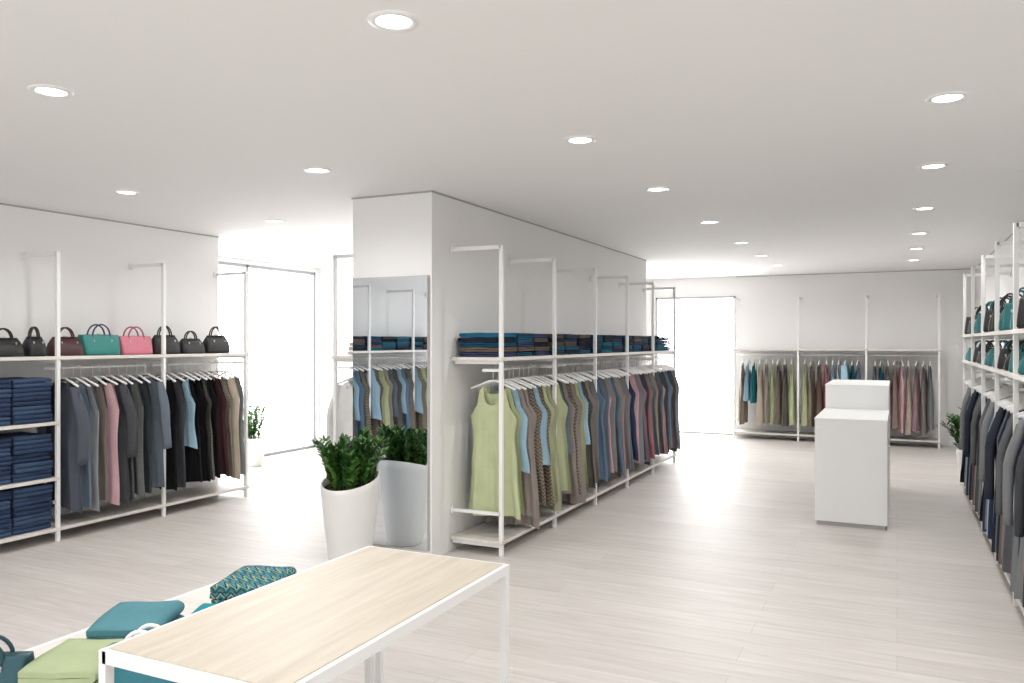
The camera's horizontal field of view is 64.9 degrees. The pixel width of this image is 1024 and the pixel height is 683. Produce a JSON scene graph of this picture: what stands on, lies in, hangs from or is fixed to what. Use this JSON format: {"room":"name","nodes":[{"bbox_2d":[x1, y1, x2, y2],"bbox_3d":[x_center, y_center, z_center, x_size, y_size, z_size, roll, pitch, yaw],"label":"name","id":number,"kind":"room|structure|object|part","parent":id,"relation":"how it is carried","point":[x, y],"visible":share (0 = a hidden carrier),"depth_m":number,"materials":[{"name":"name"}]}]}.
{"room":"clothing store","nodes":[
{"label":"clothing store","id":0,"kind":"room"},
{"bbox_2d":[0,205,217,516],"bbox_3d":[-4.869,0.237,4.629,0.220,2.625,8.150,0,0,26],"label":"wall","id":1,"kind":"structure","parent":0,"point":[98,285],"depth_m":7.03,"materials":[{"name":"white paint"}]},
{"bbox_2d":[0,203,218,237],"bbox_3d":[-4.768,-1.069,4.580,0.009,0.011,8.150,0,0,26],"label":"trim","id":2,"kind":"structure","parent":1,"relation":"attached to","point":[0,203],"depth_m":7.03,"materials":[{"name":"white paint"}]},
{"bbox_2d":[218,256,318,445],"bbox_3d":[-3.660,0.237,10.425,0.200,2.625,3.350,0,0,26],"label":"window frame","id":3,"kind":"structure","parent":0,"point":[220,258],"depth_m":11.82,"materials":[{"name":"white paint"}]},
{"bbox_2d":[218,261,314,456],"bbox_3d":[-3.630,0.270,10.349,0.120,2.560,3.240,0,0,26],"label":"window","id":4,"kind":"structure","parent":3,"relation":"in","point":[281,302],"depth_m":11.17,"materials":[{"name":"white glass"}]},
{"bbox_2d":[319,267,352,444],"bbox_3d":[-1.462,0.237,11.313,3.400,2.625,0.150,0,0,26],"label":"wall","id":5,"kind":"structure","parent":0,"point":[345,275],"depth_m":11.80,"materials":[{"name":"white paint"}]},
{"bbox_2d":[353,192,645,554],"bbox_3d":[0.290,0.237,8.327,0.688,2.625,5.426,0,0,26],"label":"wall","id":6,"kind":"structure","parent":0,"point":[409,234],"depth_m":6.23,"materials":[{"name":"white paint"}]},
{"bbox_2d":[353,275,429,550],"bbox_3d":[-0.888,0.510,5.867,0.655,1.960,0.027,0,0,26],"label":"wall mirror","id":7,"kind":"object","parent":6,"relation":"attached to","point":[391,315],"depth_m":5.82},
{"bbox_2d":[351,190,432,199],"bbox_3d":[-0.882,-1.069,5.878,0.704,0.011,0.009,0,0,26],"label":"trim","id":8,"kind":"structure","parent":6,"relation":"attached to","point":[432,190],"depth_m":5.87,"materials":[{"name":"white paint"}]},
{"bbox_2d":[431,190,646,260],"bbox_3d":[0.601,-1.069,8.173,0.009,0.011,5.435,0,0,26],"label":"trim","id":9,"kind":"structure","parent":6,"relation":"attached to","point":[431,190],"depth_m":7.13,"materials":[{"name":"white paint"}]},
{"bbox_2d":[0,0,1023,279],"bbox_3d":[-0.498,-1.125,6.723,9.300,0.100,16.100,0,0,26],"label":"ceiling","id":10,"kind":"structure","parent":0,"point":[804,129],"depth_m":3.92,"materials":[{"name":"white paint"}]},
{"bbox_2d":[28,84,73,97],"bbox_3d":[-1.975,-1.070,3.450,0.174,0.008,0.174,0,0,26],"label":"recessed light","id":11,"kind":"object","parent":10,"relation":"in","point":[52,91],"visible":1,"depth_m":3.44,"materials":[{"name":"white"}]},
{"bbox_2d":[113,190,139,194],"bbox_3d":[-2.767,-1.070,5.779,0.174,0.008,0.174,0,0,26],"label":"recessed light","id":12,"kind":"object","parent":10,"relation":"in","point":[126,192],"visible":1,"depth_m":5.78,"materials":[{"name":"white"}]},
{"bbox_2d":[265,219,284,222],"bbox_3d":[-2.107,-1.070,7.160,0.174,0.008,0.174,0,0,26],"label":"recessed light","id":13,"kind":"object","parent":10,"relation":"in","point":[267,220],"visible":1,"depth_m":7.15,"materials":[{"name":"white"}]},
{"bbox_2d":[304,167,331,173],"bbox_3d":[-1.216,-1.070,5.037,0.174,0.008,0.174,0,0,26],"label":"recessed light","id":14,"kind":"object","parent":10,"relation":"in","point":[319,170],"visible":1,"depth_m":5.03,"materials":[{"name":"white"}]},
{"bbox_2d":[367,10,419,31],"bbox_3d":[-0.396,-1.070,2.695,0.174,0.008,0.174,0,0,26],"label":"recessed light","id":15,"kind":"object","parent":10,"relation":"in","point":[385,20],"visible":1,"depth_m":2.68,"materials":[{"name":"white"}]},
{"bbox_2d":[564,135,596,144],"bbox_3d":[0.363,-1.070,4.282,0.174,0.008,0.174,0,0,26],"label":"recessed light","id":16,"kind":"object","parent":10,"relation":"in","point":[581,139],"visible":1,"depth_m":4.27,"materials":[{"name":"white"}]},
{"bbox_2d":[645,186,669,191],"bbox_3d":[1.023,-1.070,5.663,0.174,0.008,0.174,0,0,26],"label":"recessed light","id":17,"kind":"object","parent":10,"relation":"in","point":[658,188],"visible":1,"depth_m":5.66,"materials":[{"name":"white"}]},
{"bbox_2d":[699,220,718,223],"bbox_3d":[1.770,-1.070,7.223,0.174,0.008,0.174,0,0,26],"label":"recessed light","id":18,"kind":"object","parent":10,"relation":"in","point":[707,221],"visible":1,"depth_m":7.22,"materials":[{"name":"white"}]},
{"bbox_2d":[734,241,749,243],"bbox_3d":[2.490,-1.070,8.730,0.174,0.008,0.174,0,0,26],"label":"recessed light","id":19,"kind":"object","parent":10,"relation":"in","point":[742,242],"visible":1,"depth_m":8.70,"materials":[{"name":"white"}]},
{"bbox_2d":[910,232,928,234],"bbox_3d":[4.042,-1.070,7.988,0.174,0.008,0.174,0,0,26],"label":"recessed light","id":20,"kind":"object","parent":10,"relation":"in","point":[915,233],"visible":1,"depth_m":7.98,"materials":[{"name":"white"}]},
{"bbox_2d":[913,206,936,210],"bbox_3d":[3.321,-1.070,6.481,0.174,0.008,0.174,0,0,26],"label":"recessed light","id":21,"kind":"object","parent":10,"relation":"in","point":[924,207],"visible":1,"depth_m":6.47,"materials":[{"name":"white"}]},
{"bbox_2d":[918,163,948,169],"bbox_3d":[2.575,-1.070,4.921,0.174,0.008,0.174,0,0,26],"label":"recessed light","id":22,"kind":"object","parent":10,"relation":"in","point":[930,166],"visible":1,"depth_m":4.91,"materials":[{"name":"white"}]},
{"bbox_2d":[925,91,969,103],"bbox_3d":[1.915,-1.070,3.540,0.174,0.008,0.174,0,0,26],"label":"recessed light","id":23,"kind":"object","parent":10,"relation":"in","point":[953,96],"visible":1,"depth_m":3.53,"materials":[{"name":"white"}]},
{"bbox_2d":[0,433,1023,682],"bbox_3d":[-0.498,1.600,6.723,9.300,0.100,16.100,0,0,26],"label":"floor","id":24,"kind":"structure","parent":0,"point":[716,564],"depth_m":5.29,"materials":[{"name":"beige wood"}]},
{"bbox_2d":[0,251,249,543],"bbox_3d":[-3.481,0.417,6.775,0.427,2.265,3.064,0,0,26],"label":"clothing rack","id":25,"kind":"object","parent":24,"relation":"on","point":[59,522],"visible":0.66,"depth_m":6.90,"materials":[{"name":"white metal"}]},
{"bbox_2d":[0,328,23,356],"bbox_3d":[-3.800,0.006,6.007,0.150,0.216,0.280,0,0,26],"label":"handbag","id":26,"kind":"object","parent":25,"relation":"on","point":[9,347],"visible":1,"depth_m":6.01,"materials":[{"name":"leather"}]},
{"bbox_2d":[0,432,52,484],"bbox_3d":[-3.925,0.878,5.877,0.408,0.340,0.956,0,0,26],"label":"jeans","id":27,"kind":"object","parent":25,"relation":"on","point":[24,456],"visible":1,"depth_m":6.04,"materials":[{"name":"fabric"}]},
{"bbox_2d":[0,483,52,538],"bbox_3d":[-3.925,1.268,5.878,0.399,0.340,0.961,0,0,26],"label":"jeans","id":28,"kind":"object","parent":25,"relation":"on","point":[23,509],"visible":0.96,"depth_m":6.03,"materials":[{"name":"fabric"}]},
{"bbox_2d":[0,377,52,425],"bbox_3d":[-3.925,0.448,5.879,0.403,0.340,0.951,0,0,26],"label":"jeans","id":29,"kind":"object","parent":25,"relation":"on","point":[23,400],"visible":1,"depth_m":6.04,"materials":[{"name":"fabric"}]},
{"bbox_2d":[22,326,46,355],"bbox_3d":[-3.696,-0.002,6.224,0.150,0.232,0.150,0,0,26],"label":"handbag","id":30,"kind":"object","parent":25,"relation":"on","point":[35,345],"visible":0.93,"depth_m":6.19,"materials":[{"name":"leather"}]},
{"bbox_2d":[46,327,83,355],"bbox_3d":[-3.584,-0.002,6.458,0.150,0.232,0.280,0,0,26],"label":"handbag","id":31,"kind":"object","parent":25,"relation":"on","point":[69,346],"visible":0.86,"depth_m":6.43,"materials":[{"name":"leather"}]},
{"bbox_2d":[78,324,119,354],"bbox_3d":[-3.455,-0.017,6.729,0.148,0.262,0.340,0,0,26],"label":"handbag","id":32,"kind":"object","parent":25,"relation":"on","point":[93,344],"visible":0.91,"depth_m":6.69,"materials":[{"name":"leather"}]},
{"bbox_2d":[40,362,171,512],"bbox_3d":[-3.400,0.777,6.773,0.531,1.188,0.924,0,0,26],"label":"hanging clothes","id":33,"kind":"object","parent":25,"relation":"hanging from","point":[114,435],"visible":1,"depth_m":6.64,"materials":[{"name":"fabric"}]},
{"bbox_2d":[119,326,152,354],"bbox_3d":[-3.308,-0.009,7.036,0.148,0.246,0.320,0,0,26],"label":"handbag","id":34,"kind":"object","parent":25,"relation":"on","point":[129,345],"visible":0.88,"depth_m":6.99,"materials":[{"name":"leather"}]},
{"bbox_2d":[151,326,180,353],"bbox_3d":[-3.166,-0.017,7.334,0.150,0.262,0.290,0,0,26],"label":"handbag","id":35,"kind":"object","parent":25,"relation":"on","point":[172,344],"visible":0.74,"depth_m":7.30,"materials":[{"name":"leather"}]},
{"bbox_2d":[179,331,204,353],"bbox_3d":[-3.036,0.006,7.604,0.150,0.216,0.270,0,0,26],"label":"handbag","id":36,"kind":"object","parent":25,"relation":"on","point":[187,346],"visible":0.92,"depth_m":7.56,"materials":[{"name":"leather"}]},
{"bbox_2d":[153,360,244,490],"bbox_3d":[-2.982,0.765,7.644,0.490,1.164,0.949,0,0,26],"label":"hanging clothes","id":37,"kind":"object","parent":25,"relation":"hanging from","point":[206,414],"visible":0.89,"depth_m":7.52,"materials":[{"name":"fabric"}]},
{"bbox_2d":[203,326,229,352],"bbox_3d":[-2.902,-0.017,7.884,0.150,0.262,0.290,0,0,26],"label":"handbag","id":38,"kind":"object","parent":25,"relation":"on","point":[212,343],"visible":0.94,"depth_m":7.83,"materials":[{"name":"leather"}]},
{"bbox_2d":[23,581,383,682],"bbox_3d":[-1.235,1.315,2.841,0.826,0.471,1.526,0,0,26],"label":"display table","id":39,"kind":"object","parent":24,"relation":"on","point":[192,600],"visible":0.11,"depth_m":3.33,"materials":[{"name":"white wood"}]},
{"bbox_2d":[0,635,34,682],"bbox_3d":[-1.636,1.000,2.512,0.260,0.156,0.118,0,0,-3],"label":"handbag","id":40,"kind":"object","parent":39,"relation":"on","point":[12,661],"visible":0.75,"depth_m":2.49,"materials":[{"name":"leather"}]},
{"bbox_2d":[18,638,123,682],"bbox_3d":[-1.376,1.037,2.570,0.249,0.082,0.290,0,0,0],"label":"sweater","id":41,"kind":"object","parent":39,"relation":"on","point":[73,660],"visible":0.57,"depth_m":2.49,"materials":[{"name":"fabric"}]},
{"bbox_2d":[86,600,184,638],"bbox_3d":[-1.342,1.027,2.889,0.251,0.102,0.312,0,0,-3],"label":"sweater","id":42,"kind":"object","parent":39,"relation":"on","point":[124,618],"visible":0.55,"depth_m":2.87,"materials":[{"name":"fabric"}]},
{"bbox_2d":[106,623,176,682],"bbox_3d":[-1.145,0.985,2.521,0.260,0.186,0.128,0,0,8],"label":"handbag","id":43,"kind":"object","parent":39,"relation":"on","point":[120,675],"visible":0.13,"depth_m":2.47,"materials":[{"name":"leather"}]},
{"bbox_2d":[191,603,215,613],"bbox_3d":[-1.044,1.028,2.875,0.246,0.101,0.290,0,0,3],"label":"sweater","id":44,"kind":"object","parent":39,"relation":"on","point":[205,605],"visible":0.02,"depth_m":2.98,"materials":[{"name":"fabric"}]},
{"bbox_2d":[209,565,296,603],"bbox_3d":[-1.065,1.025,3.352,0.251,0.105,0.330,0,0,6],"label":"sweater","id":45,"kind":"object","parent":39,"relation":"on","point":[247,578],"visible":0.42,"depth_m":3.29,"materials":[{"name":"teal fabric"}]},
{"bbox_2d":[243,405,265,466],"bbox_3d":[-3.285,1.164,10.033,0.424,0.771,0.532,0,0,26],"label":"potted plant","id":46,"kind":"object","parent":24,"relation":"on","point":[256,444],"visible":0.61,"depth_m":9.98,"materials":[{"name":"green plant"}]},
{"bbox_3d":[-3.240,1.373,10.029,0.340,0.354,0.340,0,0,26],"label":"pot","id":47,"kind":"part","parent":46,"relation":"part of","materials":[{"name":"white ceramic"}]},
{"bbox_2d":[98,546,508,682],"bbox_3d":[-0.540,1.173,2.486,0.612,0.754,1.182,0,0,26],"label":"display table","id":48,"kind":"object","parent":24,"relation":"on","point":[315,624],"visible":1,"depth_m":2.29,"materials":[{"name":"brown wood"}]},
{"bbox_2d":[331,254,352,446],"bbox_3d":[-0.387,0.417,8.210,0.427,2.265,4.064,0,0,26],"label":"clothing rack","id":49,"kind":"object","parent":24,"relation":"on","point":[345,358],"visible":0.02,"depth_m":6.48,"materials":[{"name":"white metal"}]},
{"bbox_2d":[326,376,352,445],"bbox_3d":[-1.095,0.759,6.888,0.549,1.152,0.962,0,0,26],"label":"hanging clothes","id":50,"kind":"object","parent":49,"relation":"hanging from","point":[345,391],"visible":0.02,"depth_m":6.55,"materials":[{"name":"fabric"}]},
{"bbox_2d":[347,342,352,354],"bbox_3d":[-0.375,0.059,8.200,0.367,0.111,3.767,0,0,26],"label":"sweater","id":51,"kind":"object","parent":49,"relation":"on","point":[350,352],"visible":0.02,"depth_m":6.57,"materials":[{"name":"fabric"}]},
{"bbox_2d":[311,425,389,560],"bbox_3d":[-1.089,1.076,5.562,0.532,0.948,0.509,0,0,-32],"label":"plant","id":52,"kind":"object","parent":24,"relation":"on","point":[349,490],"visible":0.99,"depth_m":5.45,"materials":[{"name":"green plant"}]},
{"bbox_3d":[-1.122,1.220,5.580,0.410,0.660,0.410,0,0,26],"label":"pot","id":53,"kind":"part","parent":52,"relation":"part of","materials":[{"name":"white ceramic"}]},
{"bbox_2d":[450,245,675,556],"bbox_3d":[0.827,0.417,8.151,0.427,2.265,5.064,0,0,26],"label":"clothing rack","id":54,"kind":"object","parent":24,"relation":"on","point":[489,534],"visible":0.63,"depth_m":6.71,"materials":[{"name":"white metal"}]},
{"bbox_2d":[457,333,549,356],"bbox_3d":[-0.047,0.023,6.356,0.369,0.183,0.958,0,0,26],"label":"sweater","id":55,"kind":"object","parent":54,"relation":"on","point":[483,344],"visible":0.91,"depth_m":6.01,"materials":[{"name":"fabric"}]},
{"bbox_2d":[468,364,561,528],"bbox_3d":[0.039,0.810,6.332,0.475,1.254,0.959,0,0,26],"label":"hanging clothes","id":56,"kind":"object","parent":54,"relation":"hanging from","point":[532,480],"visible":0.91,"depth_m":6.03,"materials":[{"name":"fabric"}]},
{"bbox_2d":[524,334,589,354],"bbox_3d":[0.383,0.023,7.259,0.366,0.182,0.961,0,0,26],"label":"sweater","id":57,"kind":"object","parent":54,"relation":"on","point":[566,343],"visible":0.49,"depth_m":7.18,"materials":[{"name":"fabric"}]},
{"bbox_2d":[526,361,599,503],"bbox_3d":[0.464,0.812,7.222,0.487,1.257,0.932,0,0,26],"label":"hanging clothes","id":58,"kind":"object","parent":54,"relation":"hanging from","point":[577,399],"visible":0.62,"depth_m":7.11,"materials":[{"name":"fabric"}]},
{"bbox_2d":[574,359,633,481],"bbox_3d":[0.899,0.765,8.130,0.490,1.164,0.988,0,0,26],"label":"hanging clothes","id":59,"kind":"object","parent":54,"relation":"hanging from","point":[614,427],"visible":0.57,"depth_m":7.95,"materials":[{"name":"fabric"}]},
{"bbox_2d":[588,335,622,352],"bbox_3d":[0.817,0.023,8.164,0.362,0.182,0.951,0,0,26],"label":"sweater","id":60,"kind":"object","parent":54,"relation":"on","point":[605,343],"visible":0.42,"depth_m":8.09,"materials":[{"name":"fabric"}]},
{"bbox_2d":[603,357,659,465],"bbox_3d":[1.323,0.781,9.025,0.488,1.196,0.965,0,0,26],"label":"hanging clothes","id":61,"kind":"object","parent":54,"relation":"hanging from","point":[643,389],"visible":0.55,"depth_m":8.92,"materials":[{"name":"fabric"}]},
{"bbox_2d":[617,335,648,351],"bbox_3d":[1.249,0.023,9.062,0.366,0.183,0.961,0,0,26],"label":"sweater","id":62,"kind":"object","parent":54,"relation":"on","point":[635,345],"visible":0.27,"depth_m":8.97,"materials":[{"name":"fabric"}]},
{"bbox_2d":[641,336,670,350],"bbox_3d":[1.679,0.023,9.966,0.368,0.183,0.958,0,0,26],"label":"sweater","id":63,"kind":"object","parent":54,"relation":"on","point":[659,345],"visible":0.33,"depth_m":9.91,"materials":[{"name":"fabric"}]},
{"bbox_2d":[643,356,679,453],"bbox_3d":[1.756,0.781,9.923,0.478,1.195,0.943,0,0,26],"label":"hanging clothes","id":64,"kind":"object","parent":54,"relation":"hanging from","point":[665,377],"visible":0.38,"depth_m":9.80,"materials":[{"name":"fabric"}]},
{"bbox_2d":[732,293,941,448],"bbox_3d":[4.955,0.417,12.449,2.965,2.265,0.427,0,0,26],"label":"clothing rack","id":65,"kind":"object","parent":24,"relation":"on","point":[798,434],"visible":0.84,"depth_m":12.44,"materials":[{"name":"white metal"}]},
{"bbox_2d":[738,353,795,425],"bbox_3d":[4.058,0.760,12.798,0.881,1.154,0.487,0,0,26],"label":"hanging clothes","id":66,"kind":"object","parent":65,"relation":"hanging from","point":[776,402],"visible":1,"depth_m":12.67,"materials":[{"name":"fabric"}]},
{"bbox_2d":[801,354,860,428],"bbox_3d":[4.920,0.778,12.392,0.889,1.190,0.518,0,0,28],"label":"hanging clothes","id":67,"kind":"object","parent":65,"relation":"hanging from","point":[812,398],"visible":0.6,"depth_m":12.38,"materials":[{"name":"fabric"}]},
{"bbox_2d":[872,354,933,435],"bbox_3d":[5.792,0.780,11.967,0.850,1.195,0.478,0,0,26],"label":"hanging clothes","id":68,"kind":"object","parent":65,"relation":"hanging from","point":[907,415],"visible":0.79,"depth_m":11.79,"materials":[{"name":"fabric"}]},
{"bbox_2d":[814,379,889,529],"bbox_3d":[3.302,0.984,7.715,0.566,1.133,2.236,0,0,26],"label":"checkout counter","id":69,"kind":"object","parent":24,"relation":"on","point":[852,431],"visible":1,"depth_m":6.75,"materials":[{"name":"white laminate"}]},
{"bbox_2d":[814,379,889,422],"bbox_3d":[3.302,0.541,7.715,0.566,0.248,2.236,0,0,26],"label":"countertop","id":70,"kind":"structure","parent":69,"relation":"on","point":[832,414],"depth_m":7.34,"materials":[{"name":"white laminate"}]},
{"bbox_2d":[940,406,962,484],"bbox_3d":[4.931,1.106,8.684,0.433,0.888,0.508,0,0,-23],"label":"potted plant","id":71,"kind":"object","parent":24,"relation":"on","point":[955,419],"visible":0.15,"depth_m":8.73,"materials":[{"name":"green plant"}]},
{"bbox_3d":[4.937,1.358,8.701,0.240,0.384,0.240,0,0,26],"label":"pot","id":72,"kind":"part","parent":71,"relation":"part of","materials":[{"name":"white ceramic"}]},
{"bbox_2d":[962,222,1023,614],"bbox_3d":[3.774,0.417,5.982,0.427,2.265,5.014,0,0,26],"label":"clothing rack","id":73,"kind":"object","parent":24,"relation":"on","point":[1015,334],"visible":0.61,"depth_m":5.61,"materials":[{"name":"white metal"}]},
{"bbox_2d":[964,307,980,333],"bbox_3d":[4.702,-0.209,8.093,0.148,0.276,0.270,0,0,-17],"label":"handbag","id":74,"kind":"object","parent":73,"relation":"on","point":[968,319],"visible":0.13,"depth_m":8.17,"materials":[{"name":"leather"}]},
{"bbox_2d":[968,307,986,333],"bbox_3d":[4.568,-0.209,7.814,0.150,0.276,0.270,0,0,-17],"label":"handbag","id":75,"kind":"object","parent":73,"relation":"on","point":[978,307],"visible":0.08,"depth_m":7.88,"materials":[{"name":"leather"}]},
{"bbox_2d":[967,340,991,360],"bbox_3d":[4.568,0.088,7.814,0.148,0.202,0.270,0,0,-17],"label":"handbag","id":76,"kind":"object","parent":73,"relation":"on","point":[969,349],"visible":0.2,"depth_m":7.88,"materials":[{"name":"leather"}]},
{"bbox_2d":[969,305,989,333],"bbox_3d":[4.435,-0.209,7.534,0.148,0.276,0.270,0,0,-17],"label":"handbag","id":77,"kind":"object","parent":73,"relation":"on","point":[980,305],"visible":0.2,"depth_m":7.59,"materials":[{"name":"leather"}]},
{"bbox_2d":[959,368,1005,495],"bbox_3d":[4.615,0.847,7.779,0.502,1.187,0.899,0,0,30],"label":"hanging clothes","id":78,"kind":"object","parent":73,"relation":"hanging from","point":[964,475],"visible":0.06,"depth_m":7.68,"materials":[{"name":"fabric"}]},
{"bbox_2d":[973,340,993,361],"bbox_3d":[4.275,0.088,7.200,0.148,0.202,0.270,0,0,-17],"label":"handbag","id":79,"kind":"object","parent":73,"relation":"on","point":[977,350],"visible":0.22,"depth_m":7.26,"materials":[{"name":"leather"}]},
{"bbox_2d":[973,303,994,332],"bbox_3d":[4.275,-0.209,7.200,0.150,0.276,0.270,0,0,-17],"label":"handbag","id":80,"kind":"object","parent":73,"relation":"on","point":[974,331],"visible":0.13,"depth_m":7.26,"materials":[{"name":"leather"}]},
{"bbox_2d":[976,301,992,332],"bbox_3d":[4.141,-0.209,6.920,0.148,0.276,0.270,0,0,-17],"label":"handbag","id":81,"kind":"object","parent":73,"relation":"on","point":[978,323],"visible":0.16,"depth_m":6.99,"materials":[{"name":"leather"}]},
{"bbox_2d":[977,340,992,362],"bbox_3d":[4.141,0.088,6.920,0.150,0.202,0.270,0,0,-17],"label":"handbag","id":82,"kind":"object","parent":73,"relation":"on","point":[978,356],"visible":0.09,"depth_m":6.98,"materials":[{"name":"leather"}]},
{"bbox_2d":[964,371,1010,511],"bbox_3d":[4.166,0.843,6.882,0.498,1.179,0.916,0,0,26],"label":"hanging clothes","id":83,"kind":"object","parent":73,"relation":"hanging from","point":[973,412],"visible":0.16,"depth_m":6.83,"materials":[{"name":"fabric"}]},
{"bbox_2d":[979,340,1005,363],"bbox_3d":[4.007,0.088,6.641,0.148,0.202,0.270,0,0,-17],"label":"handbag","id":84,"kind":"object","parent":73,"relation":"on","point":[987,350],"visible":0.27,"depth_m":6.68,"materials":[{"name":"leather"}]},
{"bbox_2d":[980,300,1004,331],"bbox_3d":[4.007,-0.209,6.641,0.150,0.276,0.270,0,0,-17],"label":"handbag","id":85,"kind":"object","parent":73,"relation":"on","point":[994,300],"visible":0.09,"depth_m":6.69,"materials":[{"name":"leather"}]},
{"bbox_2d":[983,297,1009,331],"bbox_3d":[3.848,-0.209,6.307,0.148,0.276,0.270,0,0,-17],"label":"handbag","id":86,"kind":"object","parent":73,"relation":"on","point":[988,313],"visible":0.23,"depth_m":6.37,"materials":[{"name":"leather"}]},
{"bbox_2d":[984,340,1010,364],"bbox_3d":[3.848,0.088,6.307,0.150,0.202,0.270,0,0,-17],"label":"handbag","id":87,"kind":"object","parent":73,"relation":"on","point":[986,357],"visible":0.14,"depth_m":6.38,"materials":[{"name":"leather"}]},
{"bbox_2d":[987,340,1012,366],"bbox_3d":[3.714,0.088,6.027,0.148,0.202,0.270,0,0,-17],"label":"handbag","id":88,"kind":"object","parent":73,"relation":"on","point":[991,355],"visible":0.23,"depth_m":6.10,"materials":[{"name":"leather"}]},
{"bbox_2d":[988,295,1012,331],"bbox_3d":[3.714,-0.209,6.027,0.150,0.276,0.270,0,0,-17],"label":"handbag","id":89,"kind":"object","parent":73,"relation":"on","point":[1009,296],"visible":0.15,"depth_m":6.09,"materials":[{"name":"leather"}]},
{"bbox_2d":[978,377,1023,538],"bbox_3d":[3.753,0.848,5.987,0.492,1.190,0.885,0,0,30],"label":"hanging clothes","id":90,"kind":"object","parent":73,"relation":"hanging from","point":[985,506],"visible":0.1,"depth_m":5.87,"materials":[{"name":"fabric"}]},
{"bbox_2d":[985,394,1023,573],"bbox_3d":[3.311,0.844,5.096,0.524,1.183,0.941,0,0,26],"label":"hanging clothes","id":91,"kind":"object","parent":73,"relation":"hanging from","point":[1000,433],"visible":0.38,"depth_m":5.24,"materials":[{"name":"fabric"}]},
{"bbox_2d":[991,293,1021,331],"bbox_3d":[3.580,-0.209,5.748,0.148,0.276,0.270,0,0,-17],"label":"handbag","id":92,"kind":"object","parent":73,"relation":"on","point":[1002,307],"visible":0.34,"depth_m":5.80,"materials":[{"name":"leather"}]},
{"bbox_2d":[992,340,1023,367],"bbox_3d":[3.580,0.088,5.748,0.150,0.202,0.270,0,0,-17],"label":"handbag","id":93,"kind":"object","parent":73,"relation":"on","point":[1007,343],"visible":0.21,"depth_m":5.80,"materials":[{"name":"leather"}]},
{"bbox_2d":[997,340,1021,368],"bbox_3d":[3.421,0.088,5.414,0.148,0.202,0.270,0,0,-17],"label":"handbag","id":94,"kind":"object","parent":73,"relation":"on","point":[1003,354],"visible":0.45,"depth_m":5.48,"materials":[{"name":"leather"}]},
{"bbox_2d":[998,290,1023,330],"bbox_3d":[3.421,-0.209,5.414,0.150,0.276,0.270,0,0,-17],"label":"handbag","id":95,"kind":"object","parent":73,"relation":"on","point":[1000,325],"visible":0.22,"depth_m":5.48,"materials":[{"name":"leather"}]},
{"bbox_2d":[1002,411,1023,606],"bbox_3d":[2.895,0.834,4.206,0.524,1.162,0.900,0,0,26],"label":"hanging clothes","id":96,"kind":"object","parent":73,"relation":"hanging from","point":[1013,464],"visible":1,"depth_m":4.49,"materials":[{"name":"fabric"}]},
{"bbox_2d":[1002,287,1023,329],"bbox_3d":[3.287,-0.209,5.134,0.148,0.276,0.270,0,0,-17],"label":"handbag","id":97,"kind":"object","parent":73,"relation":"on","point":[1008,310],"visible":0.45,"depth_m":5.20,"materials":[{"name":"leather"}]},
{"bbox_2d":[1004,340,1023,370],"bbox_3d":[3.287,0.088,5.134,0.150,0.202,0.270,0,0,-17],"label":"handbag","id":98,"kind":"object","parent":73,"relation":"on","point":[1006,364],"visible":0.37,"depth_m":5.20,"materials":[{"name":"leather"}]},
{"bbox_2d":[1008,343,1023,371],"bbox_3d":[3.153,0.088,4.855,0.148,0.202,0.270,0,0,-17],"label":"handbag","id":99,"kind":"object","parent":73,"relation":"on","point":[1021,353],"visible":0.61,"depth_m":4.92,"materials":[{"name":"leather"}]},
{"bbox_2d":[1010,295,1023,329],"bbox_3d":[3.153,-0.209,4.855,0.150,0.276,0.270,0,0,-17],"label":"handbag","id":100,"kind":"object","parent":73,"relation":"on","point":[1011,319],"visible":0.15,"depth_m":4.93,"materials":[{"name":"leather"}]},
{"bbox_2d":[1016,298,1023,328],"bbox_3d":[2.994,-0.209,4.521,0.148,0.276,0.270,0,0,-17],"label":"handbag","id":101,"kind":"object","parent":73,"relation":"on","point":[1020,316],"visible":0.97,"depth_m":4.60,"materials":[{"name":"leather"}]},
{"bbox_2d":[1018,357,1023,374],"bbox_3d":[2.994,0.088,4.521,0.150,0.202,0.270,0,0,-17],"label":"handbag","id":102,"kind":"object","parent":73,"relation":"on","point":[1021,364],"visible":1,"depth_m":4.59,"materials":[{"name":"leather"}]},
{"bbox_2d":[646,268,975,441],"bbox_3d":[4.283,0.237,13.138,5.690,2.625,0.200,0,0,26],"label":"wall","id":103,"kind":"structure","parent":0,"point":[902,307],"depth_m":12.57,"materials":[{"name":"white paint"}]},
{"bbox_2d":[656,296,735,434],"bbox_3d":[3.111,0.400,13.632,1.350,2.300,0.120,0,0,26],"label":"window","id":104,"kind":"structure","parent":103,"relation":"in","point":[704,325],"depth_m":13.62,"materials":[{"name":"white"}]},
{"bbox_2d":[736,433,958,445],"bbox_3d":[5.252,1.520,12.556,3.440,0.060,0.017,0,0,26],"label":"baseboard","id":105,"kind":"structure","parent":103,"relation":"attached to","point":[943,443],"depth_m":12.53,"materials":[{"name":"white paint"}]},
{"bbox_2d":[736,268,970,276],"bbox_3d":[5.248,-1.069,12.562,3.430,0.011,0.010,0,0,26],"label":"trim","id":106,"kind":"structure","parent":103,"relation":"attached to","point":[970,268],"depth_m":12.51,"materials":[{"name":"white paint"}]},
{"bbox_2d":[976,227,1023,387],"bbox_3d":[3.579,0.237,4.829,0.210,2.625,15.800,0,0,26],"label":"wall","id":107,"kind":"structure","parent":0,"point":[1006,282],"depth_m":8.80,"materials":[{"name":"white paint"}]}
]}

